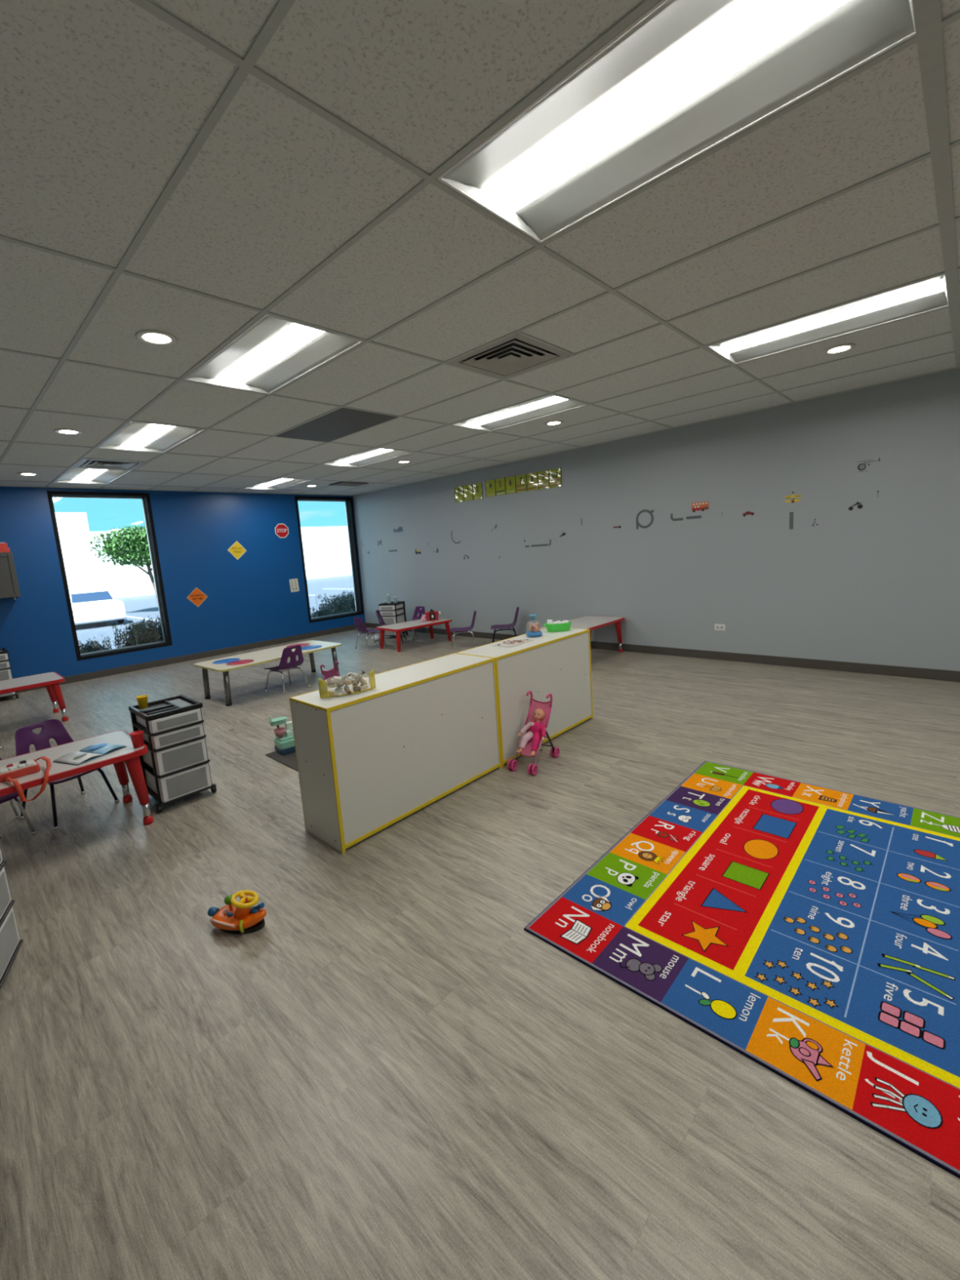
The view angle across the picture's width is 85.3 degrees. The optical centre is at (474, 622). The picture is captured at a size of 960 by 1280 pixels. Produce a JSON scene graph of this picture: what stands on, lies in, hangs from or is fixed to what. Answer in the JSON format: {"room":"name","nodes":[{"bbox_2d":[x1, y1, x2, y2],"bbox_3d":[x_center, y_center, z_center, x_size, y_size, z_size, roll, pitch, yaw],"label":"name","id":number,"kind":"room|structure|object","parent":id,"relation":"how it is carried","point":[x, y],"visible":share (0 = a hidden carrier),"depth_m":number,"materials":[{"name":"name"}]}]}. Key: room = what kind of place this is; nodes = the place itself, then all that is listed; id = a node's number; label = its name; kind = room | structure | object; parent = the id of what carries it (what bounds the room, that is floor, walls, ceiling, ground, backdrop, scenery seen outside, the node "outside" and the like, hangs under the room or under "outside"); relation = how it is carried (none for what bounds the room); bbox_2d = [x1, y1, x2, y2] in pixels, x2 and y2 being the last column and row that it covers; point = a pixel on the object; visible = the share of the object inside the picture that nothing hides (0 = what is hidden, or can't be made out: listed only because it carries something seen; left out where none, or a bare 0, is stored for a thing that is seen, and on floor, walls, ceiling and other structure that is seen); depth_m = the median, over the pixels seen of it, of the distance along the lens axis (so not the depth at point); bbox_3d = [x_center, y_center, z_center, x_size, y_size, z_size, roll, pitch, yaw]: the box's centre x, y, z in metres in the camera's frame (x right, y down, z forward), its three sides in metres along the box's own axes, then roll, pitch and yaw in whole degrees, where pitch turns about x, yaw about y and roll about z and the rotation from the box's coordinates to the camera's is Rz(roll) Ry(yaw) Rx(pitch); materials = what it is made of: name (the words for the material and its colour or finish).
{"room":"children's room","nodes":[
{"label":"children's room","id":0,"kind":"room"},
{"bbox_2d":[0,480,365,678],"bbox_3d":[-5.083,-0.812,8.131,0.250,3.008,7.606,4,11,43],"label":"wall","id":1,"kind":"structure","parent":0,"point":[250,599],"depth_m":8.43,"materials":[{"name":"blue paint"}]},
{"bbox_2d":[0,551,21,599],"bbox_3d":[-6.372,-0.513,6.371,0.317,0.610,1.160,4,11,43],"label":"upper cabinet","id":2,"kind":"object","parent":1,"relation":"attached to","point":[9,585],"visible":1,"depth_m":6.62,"materials":[{"name":"metal"}]},
{"bbox_2d":[46,490,172,660],"bbox_3d":[-5.391,-0.715,7.766,0.201,2.367,1.235,4,11,43],"label":"window","id":3,"kind":"structure","parent":1,"relation":"in","point":[144,497],"depth_m":7.89,"materials":[{"name":"brown metal"}]},
{"bbox_2d":[15,622,365,693],"bbox_3d":[-4.891,0.630,8.244,0.008,0.100,7.598,4,11,43],"label":"baseboard","id":4,"kind":"structure","parent":1,"relation":"attached to","point":[100,673],"depth_m":8.52,"materials":[{"name":"plastic"}]},
{"bbox_2d":[186,586,207,607],"bbox_3d":[-4.545,-0.408,8.543,0.002,0.330,0.330,4,11,43],"label":"diamond sign","id":5,"kind":"object","parent":1,"relation":"attached to","point":[197,597],"visible":1,"depth_m":8.54,"materials":[{"name":"orange plastic"}]},
{"bbox_2d":[227,541,246,559],"bbox_3d":[-4.087,-1.236,8.972,0.002,0.329,0.329,4,11,43],"label":"diamond sign","id":6,"kind":"object","parent":1,"relation":"attached to","point":[237,550],"visible":1,"depth_m":8.97,"materials":[{"name":"yellow paper"}]},
{"bbox_2d":[275,523,288,537],"bbox_3d":[-3.526,-1.672,9.537,0.002,0.259,0.259,4,11,43],"label":"stop sign","id":7,"kind":"object","parent":1,"relation":"attached to","point":[282,531],"visible":1,"depth_m":9.53,"materials":[{"name":"red plastic"}]},
{"bbox_2d":[288,578,299,591],"bbox_3d":[-3.378,-0.689,9.761,0.001,0.246,0.178,4,11,43],"label":"notice","id":8,"kind":"object","parent":1,"relation":"attached to","point":[294,584],"visible":1,"depth_m":9.76,"materials":[{"name":"white paper"}]},
{"bbox_2d":[294,496,364,622],"bbox_3d":[-2.902,-1.260,10.366,0.201,2.387,1.254,4,11,43],"label":"window","id":9,"kind":"structure","parent":1,"relation":"in","point":[348,501],"depth_m":10.65,"materials":[{"name":"brown metal"}]},
{"bbox_2d":[0,627,959,1279],"bbox_3d":[0.085,1.058,3.575,14.280,0.120,8.006,4,11,43],"label":"floor","id":10,"kind":"structure","parent":0,"point":[388,1077],"depth_m":1.63,"materials":[{"name":"plastic"}]},
{"bbox_2d":[0,648,18,698],"bbox_3d":[-6.088,0.681,6.609,0.406,0.625,0.353,4,11,43],"label":"cart","id":11,"kind":"object","parent":10,"relation":"on","point":[6,673],"visible":0.79,"depth_m":6.54,"materials":[{"name":"black plastic"}]},
{"bbox_2d":[0,835,22,989],"bbox_3d":[-1.949,1.070,1.846,0.406,0.625,0.353,-8,9,-27],"label":"cart","id":12,"kind":"object","parent":10,"relation":"on","point":[11,943],"visible":1,"depth_m":2.00,"materials":[{"name":"black plastic"}]},
{"bbox_2d":[0,757,36,835],"bbox_3d":[-2.886,1.012,3.043,0.428,0.532,0.357,2,10,38],"label":"chair","id":13,"kind":"object","parent":10,"relation":"on","point":[14,796],"visible":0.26,"depth_m":3.06,"materials":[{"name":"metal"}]},
{"bbox_2d":[0,671,68,721],"bbox_3d":[-4.885,0.882,5.226,0.660,0.451,1.220,4,11,43],"label":"table","id":14,"kind":"object","parent":10,"relation":"on","point":[51,680],"visible":1,"depth_m":5.41,"materials":[{"name":"grey laminate"}]},
{"bbox_2d":[14,719,119,830],"bbox_3d":[-2.645,0.937,3.338,0.453,0.564,0.378,0,9,26],"label":"chair","id":15,"kind":"object","parent":10,"relation":"on","point":[24,736],"visible":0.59,"depth_m":3.38,"materials":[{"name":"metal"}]},
{"bbox_2d":[0,729,153,825],"bbox_3d":[-2.530,1.047,2.838,0.590,0.471,1.260,4,11,43],"label":"table","id":16,"kind":"object","parent":10,"relation":"on","point":[128,756],"visible":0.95,"depth_m":3.04,"materials":[{"name":"grey laminate"}]},
{"bbox_2d":[0,755,51,801],"bbox_3d":[-2.413,0.842,2.700,0.303,0.149,0.370,3,11,41],"label":"bag","id":17,"kind":"object","parent":16,"relation":"on","point":[8,772],"visible":1,"depth_m":2.73,"materials":[{"name":"red fabric"}]},
{"bbox_2d":[52,742,126,765],"bbox_3d":[-2.219,0.751,3.010,0.216,0.022,0.276,-1,9,22],"label":"picture book","id":18,"kind":"object","parent":16,"relation":"on","point":[91,752],"visible":1,"depth_m":2.98,"materials":[{"name":"paper"}]},
{"bbox_2d":[128,730,143,748],"bbox_3d":[-1.989,0.693,3.074,0.071,0.086,0.071,4,11,43],"label":"cup","id":19,"kind":"object","parent":16,"relation":"on","point":[136,737],"visible":1,"depth_m":3.06,"materials":[{"name":"red plastic"}]},
{"bbox_2d":[128,694,216,813],"bbox_3d":[-1.988,0.847,3.431,0.406,0.625,0.353,4,11,43],"label":"cart","id":20,"kind":"object","parent":10,"relation":"on","point":[175,766],"visible":0.85,"depth_m":3.30,"materials":[{"name":"black plastic"}]},
{"bbox_2d":[135,694,147,709],"bbox_3d":[-2.146,0.518,3.370,0.065,0.079,0.065,4,11,43],"label":"cup","id":21,"kind":"object","parent":20,"relation":"on","point":[142,700],"visible":1,"depth_m":3.35,"materials":[{"name":"yellow plastic"}]},
{"bbox_2d":[207,889,266,933],"bbox_3d":[-0.992,1.202,2.172,0.262,0.140,0.133,-2,8,12],"label":"toy","id":22,"kind":"object","parent":10,"relation":"on","point":[240,917],"visible":1,"depth_m":2.15,"materials":[{"name":"orange plastic"}]},
{"bbox_2d":[194,640,342,706],"bbox_3d":[-2.418,0.577,6.279,0.744,0.416,1.534,3,11,41],"label":"table","id":23,"kind":"object","parent":10,"relation":"on","point":[224,664],"visible":0.84,"depth_m":5.99,"materials":[{"name":"beige laminate"}]},
{"bbox_2d":[212,657,239,663],"bbox_3d":[-2.833,0.444,5.943,0.290,0.001,0.290,3,11,41],"label":"placemat","id":24,"kind":"object","parent":23,"relation":"on","point":[227,660],"depth_m":5.95,"materials":[{"name":"plastic"}]},
{"bbox_2d":[226,659,253,665],"bbox_3d":[-2.610,0.448,5.803,0.290,0.001,0.290,3,11,41],"label":"placemat","id":25,"kind":"object","parent":23,"relation":"on","point":[239,662],"depth_m":5.80,"materials":[{"name":"plastic"}]},
{"bbox_2d":[286,643,310,647],"bbox_3d":[-2.260,0.299,6.676,0.290,0.001,0.290,3,11,41],"label":"placemat","id":26,"kind":"object","parent":23,"relation":"on","point":[302,645],"depth_m":6.71,"materials":[{"name":"plastic"}]},
{"bbox_2d":[301,644,321,649],"bbox_3d":[-2.046,0.314,6.465,0.290,0.001,0.290,3,11,41],"label":"placemat","id":27,"kind":"object","parent":23,"relation":"on","point":[308,646],"depth_m":6.47,"materials":[{"name":"plastic"}]},
{"bbox_2d":[265,751,297,771],"bbox_3d":[-0.869,0.997,4.023,1.205,0.008,0.980,4,11,43],"label":"floor mat","id":28,"kind":"object","parent":10,"relation":"on","point":[290,760],"visible":0.14,"depth_m":3.97,"materials":[{"name":"grey"}]},
{"bbox_2d":[268,715,295,755],"bbox_3d":[-1.475,0.868,4.141,0.252,0.295,0.182,-10,10,-38],"label":"toy","id":29,"kind":"object","parent":28,"relation":"on","point":[284,741],"visible":0.71,"depth_m":4.08,"materials":[{"name":"green plastic"}]},
{"bbox_2d":[263,644,310,695],"bbox_3d":[-2.210,0.530,6.094,0.428,0.532,0.357,2,10,37],"label":"chair","id":30,"kind":"object","parent":10,"relation":"on","point":[286,652],"visible":1,"depth_m":5.98,"materials":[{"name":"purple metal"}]},
{"bbox_2d":[320,661,342,687],"bbox_3d":[-1.329,0.640,5.089,0.392,0.475,0.198,4,11,43],"label":"stroller","id":31,"kind":"object","parent":10,"relation":"on","point":[328,675],"visible":0.12,"depth_m":5.16,"materials":[{"name":"fabric"}]},
{"bbox_2d":[353,617,386,650],"bbox_3d":[-1.725,0.157,8.481,0.428,0.532,0.357,-12,11,-43],"label":"chair","id":32,"kind":"object","parent":10,"relation":"on","point":[363,630],"visible":0.95,"depth_m":8.36,"materials":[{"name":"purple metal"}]},
{"bbox_2d":[375,609,406,645],"bbox_3d":[-1.424,0.070,8.825,0.453,0.564,0.378,-4,8,1],"label":"chair","id":33,"kind":"object","parent":10,"relation":"on","point":[382,623],"visible":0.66,"depth_m":8.86,"materials":[{"name":"plastic"}]},
{"bbox_2d":[378,600,408,635],"bbox_3d":[-1.473,-0.043,9.428,0.353,0.625,0.406,-1,9,20],"label":"cart","id":34,"kind":"object","parent":10,"relation":"on","point":[391,613],"visible":0.62,"depth_m":9.25,"materials":[{"name":"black plastic"}]},
{"bbox_2d":[288,653,502,853],"bbox_3d":[-0.406,0.700,3.179,0.378,0.767,1.255,4,11,43],"label":"shelf","id":35,"kind":"object","parent":10,"relation":"on","point":[367,761],"visible":1,"depth_m":2.89,"materials":[{"name":"white laminate"}]},
{"bbox_2d":[318,668,375,697],"bbox_3d":[-0.684,0.328,2.805,0.303,0.108,0.147,-8,9,-26],"label":"bin","id":36,"kind":"object","parent":35,"relation":"on","point":[323,691],"visible":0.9,"depth_m":2.75,"materials":[{"name":"yellow plastic"}]},
{"bbox_2d":[332,675,341,683],"bbox_3d":[-0.737,0.307,2.781,0.048,0.047,0.042,-8,9,-23],"label":"food","id":37,"kind":"object","parent":36,"relation":"in","point":[336,679],"visible":1,"depth_m":2.77,"materials":[{"name":"white food"}]},
{"bbox_2d":[376,617,452,652],"bbox_3d":[-0.959,0.192,8.477,1.120,0.356,0.620,-11,11,-41],"label":"table","id":38,"kind":"object","parent":10,"relation":"on","point":[397,628],"visible":0.91,"depth_m":8.31,"materials":[{"name":"grey laminate"}]},
{"bbox_2d":[425,608,441,621],"bbox_3d":[-0.678,-0.126,8.626,0.257,0.192,0.136,-6,8,-11],"label":"toy","id":39,"kind":"object","parent":38,"relation":"on","point":[431,615],"visible":0.99,"depth_m":8.58,"materials":[{"name":"red plastic"}]},
{"bbox_2d":[400,606,429,639],"bbox_3d":[-1.067,0.013,9.168,0.357,0.532,0.428,3,11,40],"label":"chair","id":40,"kind":"object","parent":10,"relation":"on","point":[417,610],"visible":0.52,"depth_m":9.29,"materials":[{"name":"purple plastic"}]},
{"bbox_2d":[449,610,476,649],"bbox_3d":[-0.166,0.114,8.012,0.428,0.532,0.357,-4,8,-2],"label":"chair","id":41,"kind":"object","parent":10,"relation":"on","point":[466,629],"visible":0.99,"depth_m":7.94,"materials":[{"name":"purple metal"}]},
{"bbox_2d":[490,606,519,643],"bbox_3d":[0.465,0.071,7.888,0.453,0.564,0.378,-4,8,2],"label":"chair","id":42,"kind":"object","parent":10,"relation":"on","point":[506,627],"visible":0.96,"depth_m":7.86,"materials":[{"name":"plastic"}]},
{"bbox_2d":[455,627,593,767],"bbox_3d":[0.432,0.517,4.055,0.378,0.767,1.188,4,11,43],"label":"shelf","id":43,"kind":"object","parent":10,"relation":"on","point":[557,664],"visible":0.62,"depth_m":3.89,"materials":[{"name":"white laminate"}]},
{"bbox_2d":[492,638,533,647],"bbox_3d":[0.290,0.151,3.940,0.180,0.008,0.310,3,10,39],"label":"sheet","id":44,"kind":"object","parent":43,"relation":"on","point":[514,642],"visible":1,"depth_m":3.92,"materials":[{"name":"white paper"}]},
{"bbox_2d":[525,614,542,636],"bbox_3d":[0.471,0.025,4.154,0.132,0.172,0.132,4,11,43],"label":"toy","id":45,"kind":"object","parent":43,"relation":"on","point":[534,631],"visible":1,"depth_m":4.12,"materials":[{"name":"blue plastic"}]},
{"bbox_2d":[542,621,571,631],"bbox_3d":[0.688,0.037,4.329,0.231,0.068,0.116,-5,8,-4],"label":"bin","id":46,"kind":"object","parent":43,"relation":"on","point":[562,626],"visible":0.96,"depth_m":4.28,"materials":[{"name":"green plastic"}]},
{"bbox_2d":[506,690,559,775],"bbox_3d":[0.395,0.738,3.557,0.198,0.475,0.392,2,10,35],"label":"stroller","id":47,"kind":"object","parent":10,"relation":"on","point":[546,707],"visible":0.75,"depth_m":3.59,"materials":[{"name":"pink plastic"}]},
{"bbox_2d":[516,708,546,755],"bbox_3d":[0.399,0.743,3.562,0.204,0.253,0.264,2,10,35],"label":"baby doll","id":48,"kind":"object","parent":47,"relation":"in","point":[536,728],"visible":1,"depth_m":3.56,"materials":[{"name":"plastic"}]},
{"bbox_2d":[539,615,624,652],"bbox_3d":[1.359,0.242,6.619,0.600,0.461,1.240,4,11,43],"label":"table","id":49,"kind":"object","parent":10,"relation":"on","point":[588,622],"visible":0.37,"depth_m":6.74,"materials":[{"name":"grey laminate"}]},
{"bbox_2d":[524,760,959,1178],"bbox_3d":[1.432,1.095,2.189,1.590,0.011,1.934,4,11,43],"label":"rug","id":50,"kind":"object","parent":10,"relation":"on","point":[811,932],"visible":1,"depth_m":1.93,"materials":[{"name":"multicoloured carpet"}]},
{"bbox_2d":[0,0,959,495],"bbox_3d":[-0.071,-1.686,3.150,13.780,0.014,7.606,4,11,43],"label":"ceiling","id":51,"kind":"structure","parent":0,"point":[102,102],"depth_m":2.10,"materials":[{"name":"tile"}]},
{"bbox_2d":[17,472,39,475],"bbox_3d":[-5.227,-1.735,6.105,0.190,0.014,0.190,4,11,43],"label":"recessed light","id":52,"kind":"object","parent":51,"relation":"in","point":[20,473],"visible":1,"depth_m":6.09,"materials":[{"name":"white plastic"}]},
{"bbox_2d":[53,428,82,434],"bbox_3d":[-3.456,-1.621,4.433,0.190,0.014,0.190,4,11,43],"label":"recessed light","id":53,"kind":"object","parent":51,"relation":"in","point":[64,431],"visible":1,"depth_m":4.42,"materials":[{"name":"white plastic"}]},
{"bbox_2d":[53,463,129,484],"bbox_3d":[-4.812,-1.850,6.537,1.219,0.052,0.610,4,11,43],"label":"ceiling light","id":54,"kind":"object","parent":51,"relation":"attached to","point":[74,475],"visible":0.63,"depth_m":6.63,"materials":[{"name":"white plastic"}]},
{"bbox_2d":[72,458,144,470],"bbox_3d":[-4.149,-1.819,5.908,0.610,0.083,0.610,4,11,43],"label":"ceiling vent","id":55,"kind":"object","parent":51,"relation":"in","point":[119,465],"visible":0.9,"depth_m":5.93,"materials":[{"name":"metal"}]},
{"bbox_2d":[97,421,204,453],"bbox_3d":[-3.041,-1.736,4.865,1.219,0.052,0.610,4,11,43],"label":"ceiling light","id":56,"kind":"object","parent":51,"relation":"attached to","point":[134,436],"visible":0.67,"depth_m":4.91,"materials":[{"name":"white plastic"}]},
{"bbox_2d":[135,329,177,345],"bbox_3d":[-1.685,-1.507,2.761,0.190,0.014,0.190,4,11,43],"label":"recessed light","id":57,"kind":"object","parent":51,"relation":"in","point":[149,336],"visible":1,"depth_m":2.75,"materials":[{"name":"white plastic"}]},
{"bbox_2d":[183,314,364,394],"bbox_3d":[-1.270,-1.621,3.193,1.219,0.052,0.610,4,11,43],"label":"ceiling light","id":58,"kind":"object","parent":51,"relation":"attached to","point":[273,353],"visible":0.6,"depth_m":3.17,"materials":[{"name":"white plastic"}]},
{"bbox_2d":[243,478,311,489],"bbox_3d":[-3.145,-2.214,8.278,1.219,0.052,0.610,4,11,43],"label":"ceiling light","id":59,"kind":"object","parent":51,"relation":"attached to","point":[277,483],"visible":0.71,"depth_m":8.42,"materials":[{"name":"white plastic"}]},
{"bbox_2d":[275,407,397,442],"bbox_3d":[-1.320,-1.836,4.903,1.193,0.006,0.584,4,11,43],"label":"ceiling panel","id":60,"kind":"object","parent":51,"relation":"attached to","point":[342,422],"visible":1,"depth_m":4.84,"materials":[{"name":"grey"}]},
{"bbox_2d":[328,481,368,486],"bbox_3d":[-2.127,-2.332,8.815,0.366,0.016,0.549,4,11,43],"label":"ceiling vent","id":61,"kind":"object","parent":51,"relation":"in","point":[340,483],"visible":1,"depth_m":8.76,"materials":[{"name":"metal"}]},
{"bbox_2d":[322,448,412,466],"bbox_3d":[-1.373,-2.100,6.606,1.219,0.052,0.610,4,11,43],"label":"ceiling light","id":62,"kind":"object","parent":51,"relation":"attached to","point":[373,455],"visible":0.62,"depth_m":6.70,"materials":[{"name":"white plastic"}]},
{"bbox_2d":[0,0,959,496],"bbox_3d":[-0.070,-1.676,3.151,13.780,0.007,7.606,4,11,43],"label":"trim","id":63,"kind":"structure","parent":51,"relation":"attached to","point":[929,23],"depth_m":2.10,"materials":[{"name":"metal"}]},
{"bbox_2d":[447,333,570,379],"bbox_3d":[0.228,-1.773,3.435,0.610,0.083,0.610,4,11,43],"label":"ceiling vent","id":64,"kind":"object","parent":51,"relation":"in","point":[515,354],"visible":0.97,"depth_m":3.47,"materials":[{"name":"metal"}]},
{"bbox_2d":[451,394,587,431],"bbox_3d":[0.398,-1.986,4.934,1.219,0.052,0.610,4,11,43],"label":"ceiling light","id":65,"kind":"object","parent":51,"relation":"attached to","point":[550,404],"visible":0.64,"depth_m":4.98,"materials":[{"name":"white plastic"}]},
{"bbox_2d":[544,420,563,425],"bbox_3d":[0.816,-2.054,5.373,0.190,0.014,0.190,4,11,43],"label":"recessed light","id":66,"kind":"object","parent":51,"relation":"in","point":[553,422],"visible":1,"depth_m":5.36,"materials":[{"name":"white plastic"}]},
{"bbox_2d":[436,0,915,243],"bbox_3d":[0.502,-1.507,1.521,1.219,0.052,0.610,4,11,43],"label":"ceiling light","id":67,"kind":"object","parent":51,"relation":"attached to","point":[684,78],"visible":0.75,"depth_m":1.50,"materials":[{"name":"white plastic"}]},
{"bbox_2d":[706,273,948,364],"bbox_3d":[2.169,-1.872,3.263,1.219,0.052,0.610,4,11,43],"label":"ceiling light","id":68,"kind":"object","parent":51,"relation":"attached to","point":[931,294],"visible":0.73,"depth_m":3.25,"materials":[{"name":"white plastic"}]},
{"bbox_2d":[822,343,855,354],"bbox_3d":[2.588,-1.940,3.701,0.190,0.014,0.190,4,11,43],"label":"recessed light","id":69,"kind":"object","parent":51,"relation":"in","point":[842,348],"visible":1,"depth_m":3.69,"materials":[{"name":"white plastic"}]},
{"bbox_2d":[352,368,959,671],"bbox_3d":[2.574,-1.070,6.176,14.030,3.008,0.150,4,11,43],"label":"wall","id":70,"kind":"structure","parent":0,"point":[878,582],"depth_m":5.82,"materials":[{"name":"grey paint"}]},
{"bbox_2d":[454,485,464,502],"bbox_3d":[-0.252,-2.100,8.552,0.200,0.245,0.011,4,11,43],"label":"number card","id":71,"kind":"object","parent":70,"relation":"attached to","point":[459,491],"visible":1,"depth_m":8.55,"materials":[{"name":"paper"}]},
{"bbox_2d":[462,484,473,501],"bbox_3d":[-0.102,-2.087,8.412,0.200,0.245,0.011,4,11,43],"label":"number card","id":72,"kind":"object","parent":70,"relation":"attached to","point":[468,489],"visible":1,"depth_m":8.41,"materials":[{"name":"paper"}]},
{"bbox_2d":[472,482,483,500],"bbox_3d":[0.047,-2.073,8.272,0.200,0.245,0.011,4,11,43],"label":"number card","id":73,"kind":"object","parent":70,"relation":"attached to","point":[477,488],"visible":1,"depth_m":8.27,"materials":[{"name":"paper"}]},
{"bbox_2d":[484,479,495,497],"bbox_3d":[0.247,-2.075,8.080,0.197,0.245,0.011,4,11,43],"label":"number card","id":74,"kind":"object","parent":70,"relation":"attached to","point":[490,485],"visible":1,"depth_m":8.08,"materials":[{"name":"green paper"}]},
{"bbox_2d":[494,477,506,495],"bbox_3d":[0.393,-2.063,7.943,0.197,0.245,0.011,4,11,43],"label":"number card","id":75,"kind":"object","parent":70,"relation":"attached to","point":[500,482],"visible":1,"depth_m":7.94,"materials":[{"name":"paper"}]},
{"bbox_2d":[504,475,515,493],"bbox_3d":[0.539,-2.052,7.806,0.197,0.245,0.011,4,11,43],"label":"number card","id":76,"kind":"object","parent":70,"relation":"attached to","point":[510,482],"visible":1,"depth_m":7.80,"materials":[{"name":"yellow paper"}]},
{"bbox_2d":[515,473,527,493],"bbox_3d":[0.685,-2.041,7.668,0.197,0.245,0.011,4,11,43],"label":"number card","id":77,"kind":"object","parent":70,"relation":"attached to","point":[521,480],"visible":1,"depth_m":7.67,"materials":[{"name":"paper"}]},
{"bbox_2d":[525,471,537,491],"bbox_3d":[0.831,-2.029,7.531,0.197,0.245,0.011,4,11,43],"label":"number card","id":78,"kind":"object","parent":70,"relation":"attached to","point":[531,478],"visible":1,"depth_m":7.53,"materials":[{"name":"paper"}]},
{"bbox_2d":[537,470,549,489],"bbox_3d":[0.976,-2.018,7.394,0.197,0.245,0.011,4,11,43],"label":"number card","id":79,"kind":"object","parent":70,"relation":"attached to","point":[543,477],"visible":1,"depth_m":7.39,"materials":[{"name":"yellow paper"}]},
{"bbox_2d":[548,467,561,488],"bbox_3d":[1.122,-2.007,7.257,0.197,0.245,0.011,4,11,43],"label":"number card","id":80,"kind":"object","parent":70,"relation":"attached to","point":[555,475],"visible":1,"depth_m":7.25,"materials":[{"name":"yellow paper"}]},
{"bbox_2d":[635,509,653,529],"bbox_3d":[2.113,-1.278,6.467,0.235,0.235,0.001,4,11,43],"label":"sticker","id":81,"kind":"object","parent":70,"relation":"attached to","point":[651,512],"visible":1,"depth_m":6.47,"materials":[{"name":"black plastic"}]},
{"bbox_2d":[365,622,959,682],"bbox_3d":[2.711,0.384,6.238,13.780,0.100,0.008,4,11,43],"label":"baseboard","id":82,"kind":"structure","parent":70,"relation":"attached to","point":[891,670],"depth_m":5.74,"materials":[{"name":"plastic"}]},
{"bbox_2d":[691,501,708,512],"bbox_3d":[2.594,-1.327,5.995,0.190,0.111,0.003,4,11,43],"label":"sticker","id":83,"kind":"object","parent":70,"relation":"attached to","point":[703,505],"visible":1,"depth_m":5.99,"materials":[{"name":"red paper"}]},
{"bbox_2d":[714,623,724,630],"bbox_3d":[2.843,0.060,6.044,0.116,0.072,0.008,4,11,43],"label":"wall outlet","id":84,"kind":"object","parent":70,"relation":"attached to","point":[717,627],"visible":1,"depth_m":6.05,"materials":[{"name":"white plastic"}]},
{"bbox_2d":[789,511,793,528],"bbox_3d":[3.280,-1.051,5.398,0.035,0.175,0.001,4,11,43],"label":"sticker","id":85,"kind":"object","parent":70,"relation":"attached to","point":[791,513],"visible":1,"depth_m":5.40,"materials":[{"name":"black plastic"}]},
{"bbox_2d":[785,491,800,502],"bbox_3d":[3.270,-1.284,5.357,0.142,0.117,0.002,4,11,43],"label":"sticker","id":86,"kind":"object","parent":70,"relation":"attached to","point":[792,500],"visible":1,"depth_m":5.36,"materials":[{"name":"yellow paper"}]},
{"bbox_2d":[857,457,879,471],"bbox_3d":[3.704,-1.476,4.902,0.172,0.106,0.002,4,11,43],"label":"sticker","id":87,"kind":"object","parent":70,"relation":"attached to","point":[860,467],"visible":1,"depth_m":4.93,"materials":[{"name":"black plastic"}]},
{"label":"outside","id":88,"kind":"structure","parent":0,"visible":0},
{"bbox_2d":[75,574,354,651],"bbox_3d":[-12.932,-3.566,46.639,56.920,0.200,130.000,4,11,43],"label":"parking lot","id":89,"kind":"structure","parent":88,"point":[140,606],"depth_m":26.91,"materials":[{"name":"grey asphalt"}]},
{"bbox_2d":[69,588,125,625],"bbox_3d":[-15.991,-0.607,21.538,1.800,1.440,4.569,-12,11,-43],"label":"car","id":90,"kind":"object","parent":89,"relation":"on","point":[93,606],"visible":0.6,"depth_m":20.22,"materials":[{"name":"white paint"}]},
{"bbox_2d":[88,523,157,601],"bbox_3d":[-15.506,-2.591,24.922,4.368,4.357,3.074,-8,9,-24],"label":"tree","id":91,"kind":"object","parent":89,"relation":"on","point":[135,540],"visible":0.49,"depth_m":23.74,"materials":[{"name":"green plant"}]},
{"bbox_2d":[54,512,351,598],"bbox_3d":[-25.467,-7.476,55.020,12.050,6.900,94.000,4,11,43],"label":"building","id":92,"kind":"structure","parent":89,"relation":"on","point":[326,553],"depth_m":42.70,"materials":[{"name":"white paint"}]},
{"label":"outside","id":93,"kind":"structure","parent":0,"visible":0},
{"bbox_3d":[9.114,-2.515,25.752,3.450,0.350,130.000,4,11,43],"label":"planting bed","id":94,"kind":"object","parent":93,"visible":0},
{"bbox_2d":[77,634,112,653],"bbox_3d":[-6.056,0.553,8.227,0.545,0.666,0.668,4,11,43],"label":"shrub","id":95,"kind":"object","parent":94,"relation":"on","point":[88,648],"visible":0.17,"depth_m":8.19,"materials":[{"name":"green plant"}]},
{"bbox_2d":[111,615,163,648],"bbox_3d":[-5.588,0.311,8.912,0.985,0.857,0.754,-10,10,-38],"label":"shrub","id":96,"kind":"object","parent":94,"relation":"on","point":[144,635],"visible":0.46,"depth_m":8.70,"materials":[{"name":"green plant"}]},
{"bbox_2d":[310,604,336,617],"bbox_3d":[-3.332,-0.082,11.412,0.481,0.620,0.712,4,11,43],"label":"shrub","id":97,"kind":"object","parent":94,"relation":"on","point":[322,612],"visible":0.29,"depth_m":11.37,"materials":[{"name":"green plant"}]},
{"bbox_2d":[315,590,355,614],"bbox_3d":[-3.083,-0.316,12.268,0.676,0.844,1.507,4,11,43],"label":"shrub","id":98,"kind":"object","parent":94,"relation":"on","point":[347,606],"visible":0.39,"depth_m":12.06,"materials":[{"name":"green plant"}]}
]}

